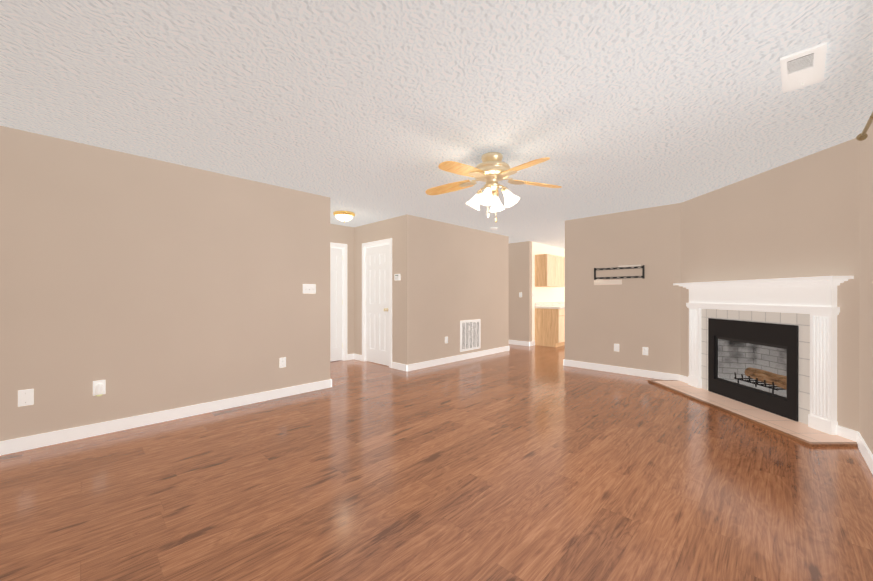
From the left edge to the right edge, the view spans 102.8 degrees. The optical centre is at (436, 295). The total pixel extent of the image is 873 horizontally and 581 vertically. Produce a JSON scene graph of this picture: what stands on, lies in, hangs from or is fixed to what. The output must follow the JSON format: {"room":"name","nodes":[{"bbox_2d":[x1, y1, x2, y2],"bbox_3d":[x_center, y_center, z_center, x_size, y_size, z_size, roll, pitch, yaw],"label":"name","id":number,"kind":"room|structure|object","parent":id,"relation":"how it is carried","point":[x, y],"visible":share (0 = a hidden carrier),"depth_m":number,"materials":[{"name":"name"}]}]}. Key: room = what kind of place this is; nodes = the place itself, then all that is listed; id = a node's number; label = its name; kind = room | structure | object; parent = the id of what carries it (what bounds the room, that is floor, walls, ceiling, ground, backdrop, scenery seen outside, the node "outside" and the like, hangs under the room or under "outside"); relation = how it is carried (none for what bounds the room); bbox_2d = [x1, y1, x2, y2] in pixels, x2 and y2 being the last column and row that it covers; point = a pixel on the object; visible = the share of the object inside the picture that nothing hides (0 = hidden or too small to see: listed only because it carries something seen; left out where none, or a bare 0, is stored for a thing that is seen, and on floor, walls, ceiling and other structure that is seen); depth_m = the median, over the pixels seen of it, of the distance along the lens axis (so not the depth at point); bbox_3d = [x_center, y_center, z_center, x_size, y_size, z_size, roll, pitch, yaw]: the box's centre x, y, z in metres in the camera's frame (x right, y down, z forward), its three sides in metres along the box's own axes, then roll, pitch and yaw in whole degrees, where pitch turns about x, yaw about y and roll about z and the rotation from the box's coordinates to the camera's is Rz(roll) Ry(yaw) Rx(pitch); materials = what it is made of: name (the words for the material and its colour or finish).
{"room":"living room","nodes":[
{"label":"living room","id":0,"kind":"room"},
{"bbox_2d":[0,126,564,440],"bbox_3d":[0.391,-0.044,6.374,0.120,2.440,11.110,0,0,44],"label":"wall","id":1,"kind":"structure","parent":0,"point":[140,285],"depth_m":3.32,"materials":[{"name":"paint"}]},
{"bbox_2d":[18,389,33,406],"bbox_3d":[-3.143,0.781,2.668,0.010,0.122,0.078,0,0,44],"label":"electrical outlet","id":2,"kind":"object","parent":1,"relation":"attached to","point":[26,397],"visible":1,"depth_m":2.67,"materials":[{"name":"white plastic"}]},
{"bbox_2d":[93,380,105,396],"bbox_3d":[-2.839,0.781,2.936,0.070,0.123,0.078,0,0,44],"label":"outlet","id":3,"kind":"object","parent":1,"relation":"attached to","point":[99,387],"visible":1,"depth_m":2.93,"materials":[{"name":"white plastic"}]},
{"bbox_2d":[0,379,331,454],"bbox_3d":[-2.356,1.130,3.491,0.044,0.100,2.844,0,0,44],"label":"baseboard","id":4,"kind":"structure","parent":1,"relation":"attached to","point":[41,440],"depth_m":3.16,"materials":[{"name":"white wood"}]},
{"bbox_2d":[279,357,285,367],"bbox_3d":[-1.786,0.779,4.054,0.012,0.115,0.072,0,0,44],"label":"electrical outlet","id":5,"kind":"object","parent":1,"relation":"attached to","point":[282,362],"visible":1,"depth_m":4.05,"materials":[{"name":"white plastic"}]},
{"bbox_2d":[303,284,315,293],"bbox_3d":[-1.558,-0.084,4.280,0.021,0.115,0.164,0,0,44],"label":"light switch","id":6,"kind":"object","parent":1,"relation":"attached to","point":[309,288],"visible":1,"depth_m":4.28,"materials":[{"name":"white plastic"}]},
{"bbox_2d":[404,346,508,370],"bbox_3d":[0.548,1.125,6.439,0.014,0.100,2.888,0,0,44],"label":"baseboard","id":7,"kind":"structure","parent":1,"relation":"attached to","point":[415,366],"depth_m":6.16,"materials":[{"name":"white wood"}]},
{"bbox_2d":[460,319,480,351],"bbox_3d":[0.641,0.738,6.536,0.012,0.565,0.600,0,0,44],"label":"air vent","id":8,"kind":"object","parent":1,"relation":"in","point":[470,334],"visible":1,"depth_m":6.52,"materials":[{"name":"white plastic"}]},
{"bbox_2d":[535,254,564,286],"bbox_3d":[2.768,-0.590,8.489,0.318,0.755,0.920,0,0,44],"label":"upper cabinet","id":9,"kind":"object","parent":1,"relation":"attached to","point":[549,270],"visible":0.98,"depth_m":8.22,"materials":[{"name":"brown wood"}]},
{"bbox_2d":[535,302,564,305],"bbox_3d":[3.180,0.209,9.125,0.019,0.095,2.425,0,0,44],"label":"backsplash","id":10,"kind":"structure","parent":1,"relation":"attached to","point":[536,303],"depth_m":8.78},
{"bbox_2d":[330,224,353,353],"bbox_3d":[-2.027,-0.044,6.046,0.120,2.440,1.300,0,0,44],"label":"wall","id":11,"kind":"structure","parent":0,"point":[341,234],"depth_m":6.39,"materials":[{"name":"paint"}]},
{"bbox_2d":[330,247,342,361],"bbox_3d":[-1.956,0.157,6.034,0.106,2.015,0.782,0,0,44],"label":"door","id":12,"kind":"structure","parent":11,"relation":"in","point":[336,300],"depth_m":6.23,"materials":[{"name":"white wood"}]},
{"bbox_2d":[330,242,346,360],"bbox_3d":[-1.997,0.121,6.066,0.136,2.110,0.930,0,0,44],"label":"door frame","id":13,"kind":"structure","parent":11,"relation":"attached to","point":[343,247],"depth_m":6.32,"materials":[{"name":"white wood"}]},
{"bbox_2d":[354,216,401,363],"bbox_3d":[-0.995,-0.044,6.029,1.380,2.440,0.120,0,0,44],"label":"wall","id":14,"kind":"structure","parent":0,"point":[392,227],"depth_m":5.76,"materials":[{"name":"paint"}]},
{"bbox_2d":[352,354,361,360],"bbox_3d":[-1.437,1.126,6.370,0.275,0.100,0.014,0,0,44],"label":"baseboard","id":15,"kind":"structure","parent":14,"relation":"attached to","point":[354,356],"depth_m":6.37,"materials":[{"name":"white wood"}]},
{"bbox_2d":[362,238,391,367],"bbox_3d":[-0.989,0.121,6.013,0.850,2.110,0.136,0,0,44],"label":"door frame","id":16,"kind":"structure","parent":14,"relation":"attached to","point":[376,243],"depth_m":6.09,"materials":[{"name":"white wood"}]},
{"bbox_2d":[366,244,388,365],"bbox_3d":[-1.030,0.157,5.980,0.702,2.015,0.106,0,0,44],"label":"closet door","id":17,"kind":"structure","parent":14,"relation":"in","point":[377,304],"depth_m":5.99,"materials":[{"name":"white wood"}]},
{"bbox_2d":[394,274,400,280],"bbox_3d":[-0.625,-0.293,5.563,0.124,0.100,0.030,0,0,44],"label":"keypad","id":18,"kind":"object","parent":14,"relation":"attached to","point":[397,276],"visible":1,"depth_m":5.54,"materials":[{"name":"white plastic"}]},
{"bbox_2d":[392,362,403,370],"bbox_3d":[-0.603,1.127,5.554,0.335,0.100,0.014,0,0,44],"label":"baseboard","id":19,"kind":"structure","parent":14,"relation":"attached to","point":[395,365],"depth_m":5.55,"materials":[{"name":"white wood"}]},
{"bbox_2d":[0,344,872,580],"bbox_3d":[1.581,1.227,5.303,6.720,0.100,11.640,0,0,44],"label":"floor","id":20,"kind":"structure","parent":0,"point":[527,463],"depth_m":2.11,"materials":[{"name":"laminate"}]},
{"bbox_2d":[535,306,564,346],"bbox_3d":[2.735,0.735,8.257,0.598,0.875,0.539,0,0,44],"label":"base cabinet","id":21,"kind":"object","parent":20,"relation":"on","point":[549,324],"depth_m":8.04,"materials":[{"name":"brown wood"}]},
{"bbox_2d":[551,306,564,309],"bbox_3d":[3.396,0.277,8.914,0.624,0.040,2.425,0,0,44],"label":"countertop","id":22,"kind":"structure","parent":21,"relation":"on","point":[552,307],"depth_m":7.95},
{"bbox_2d":[648,380,857,446],"bbox_3d":[3.122,1.169,3.751,0.429,0.021,2.060,0,0,-1],"label":"hearth","id":23,"kind":"object","parent":20,"relation":"on","point":[802,433],"depth_m":3.32,"materials":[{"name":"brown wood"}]},
{"bbox_2d":[673,276,853,434],"bbox_3d":[3.420,0.498,3.723,0.515,1.318,1.850,0,0,-1],"label":"fireplace","id":24,"kind":"object","parent":23,"relation":"on","point":[769,345],"visible":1,"depth_m":3.50,"materials":[{"name":"white wood"}]},
{"bbox_2d":[0,0,872,248],"bbox_3d":[1.581,-1.313,5.300,6.720,0.100,11.640,0,0,44],"label":"ceiling","id":25,"kind":"structure","parent":0,"point":[368,111],"depth_m":2.16,"materials":[{"name":"white paint"}]},
{"bbox_2d":[333,211,354,221],"bbox_3d":[-1.411,-1.192,5.330,0.330,0.142,0.330,0,0,44],"label":"flush-mount light","id":26,"kind":"object","parent":25,"relation":"attached to","point":[344,216],"visible":1,"depth_m":5.23,"materials":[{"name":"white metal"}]},
{"bbox_2d":[425,152,561,221],"bbox_3d":[0.461,-0.959,3.111,1.287,0.601,1.230,0,0,44],"label":"ceiling fan","id":27,"kind":"object","parent":25,"relation":"attached to","point":[492,170],"visible":1,"depth_m":3.07,"materials":[{"name":"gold metal"}]},
{"bbox_2d":[780,42,826,92],"bbox_3d":[2.032,-1.245,1.935,0.425,0.026,0.165,0,0,-44],"label":"ceiling vent","id":28,"kind":"object","parent":25,"relation":"in","point":[803,68],"visible":1,"depth_m":1.91,"materials":[{"name":"white plastic"}]},
{"bbox_2d":[509,241,531,341],"bbox_3d":[1.620,-0.048,8.703,1.620,2.440,0.120,0,0,44],"label":"wall","id":29,"kind":"structure","parent":0,"point":[520,280],"depth_m":8.25,"materials":[{"name":"paint"}]},
{"bbox_2d":[509,340,531,345],"bbox_3d":[1.621,1.122,8.610,1.514,0.100,0.014,0,0,44],"label":"baseboard","id":30,"kind":"structure","parent":29,"relation":"attached to","point":[524,343],"depth_m":8.23,"materials":[{"name":"white wood"}]},
{"bbox_2d":[565,203,680,374],"bbox_3d":[3.286,-0.042,4.864,3.030,2.440,0.120,0,0,44],"label":"wall","id":31,"kind":"structure","parent":0,"point":[631,317],"depth_m":5.21,"materials":[{"name":"paint"}]},
{"bbox_2d":[614,344,618,351],"bbox_3d":[2.737,0.792,5.304,0.072,0.115,0.020,0,0,44],"label":"outlet","id":32,"kind":"object","parent":31,"relation":"attached to","point":[616,347],"visible":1,"depth_m":5.31,"materials":[{"name":"white plastic"}]},
{"bbox_2d":[594,265,640,284],"bbox_3d":[2.740,-0.310,5.313,0.660,0.285,0.001,0,0,44],"label":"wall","id":33,"kind":"structure","parent":31,"relation":"attached to","point":[606,282],"depth_m":5.37,"materials":[{"name":"beige paint"}]},
{"bbox_2d":[594,265,644,279],"bbox_3d":[2.752,-0.343,5.283,0.700,0.190,0.027,0,0,44],"label":"mount","id":34,"kind":"object","parent":31,"relation":"attached to","point":[643,272],"visible":1,"depth_m":5.25,"materials":[{"name":"black metal"}]},
{"bbox_2d":[563,360,679,380],"bbox_3d":[2.734,1.127,5.313,1.644,0.100,0.014,0,0,44],"label":"baseboard","id":35,"kind":"structure","parent":31,"relation":"attached to","point":[615,369],"depth_m":5.23,"materials":[{"name":"white wood"}]},
{"bbox_2d":[642,347,647,354],"bbox_3d":[3.017,0.802,5.038,0.072,0.115,0.012,0,0,44],"label":"outlet","id":36,"kind":"object","parent":31,"relation":"attached to","point":[644,350],"visible":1,"depth_m":5.04,"materials":[{"name":"white plastic"}]},
{"bbox_2d":[681,138,859,431],"bbox_3d":[3.398,-0.041,3.752,0.120,2.440,1.980,0,0,-1],"label":"wall","id":37,"kind":"structure","parent":0,"point":[797,218],"depth_m":3.27,"materials":[{"name":"paint"}]},
{"bbox_2d":[680,375,857,440],"bbox_3d":[3.331,1.119,3.753,0.014,0.079,1.980,0,0,-1],"label":"baseboard","id":38,"kind":"structure","parent":37,"relation":"attached to","point":[847,433],"depth_m":2.86,"materials":[{"name":"white wood"}]},
{"bbox_2d":[859,115,872,453],"bbox_3d":[3.797,-0.040,3.134,0.120,2.440,11.000,0,0,44],"label":"wall","id":39,"kind":"structure","parent":0,"point":[866,300],"depth_m":2.54,"materials":[{"name":"paint"}]},
{"bbox_2d":[856,432,872,474],"bbox_3d":[1.624,1.133,1.009,0.014,0.100,4.920,0,0,44],"label":"baseboard","id":40,"kind":"structure","parent":39,"relation":"attached to","point":[865,451],"depth_m":2.51,"materials":[{"name":"white wood"}]},
{"bbox_2d":[856,112,872,140],"bbox_3d":[1.504,-0.973,0.950,0.110,0.103,3.472,0,0,44],"label":"curtain rod","id":41,"kind":"object","parent":39,"relation":"attached to","point":[863,135],"visible":1,"depth_m":2.12,"materials":[{"name":"brown metal"}]}
]}

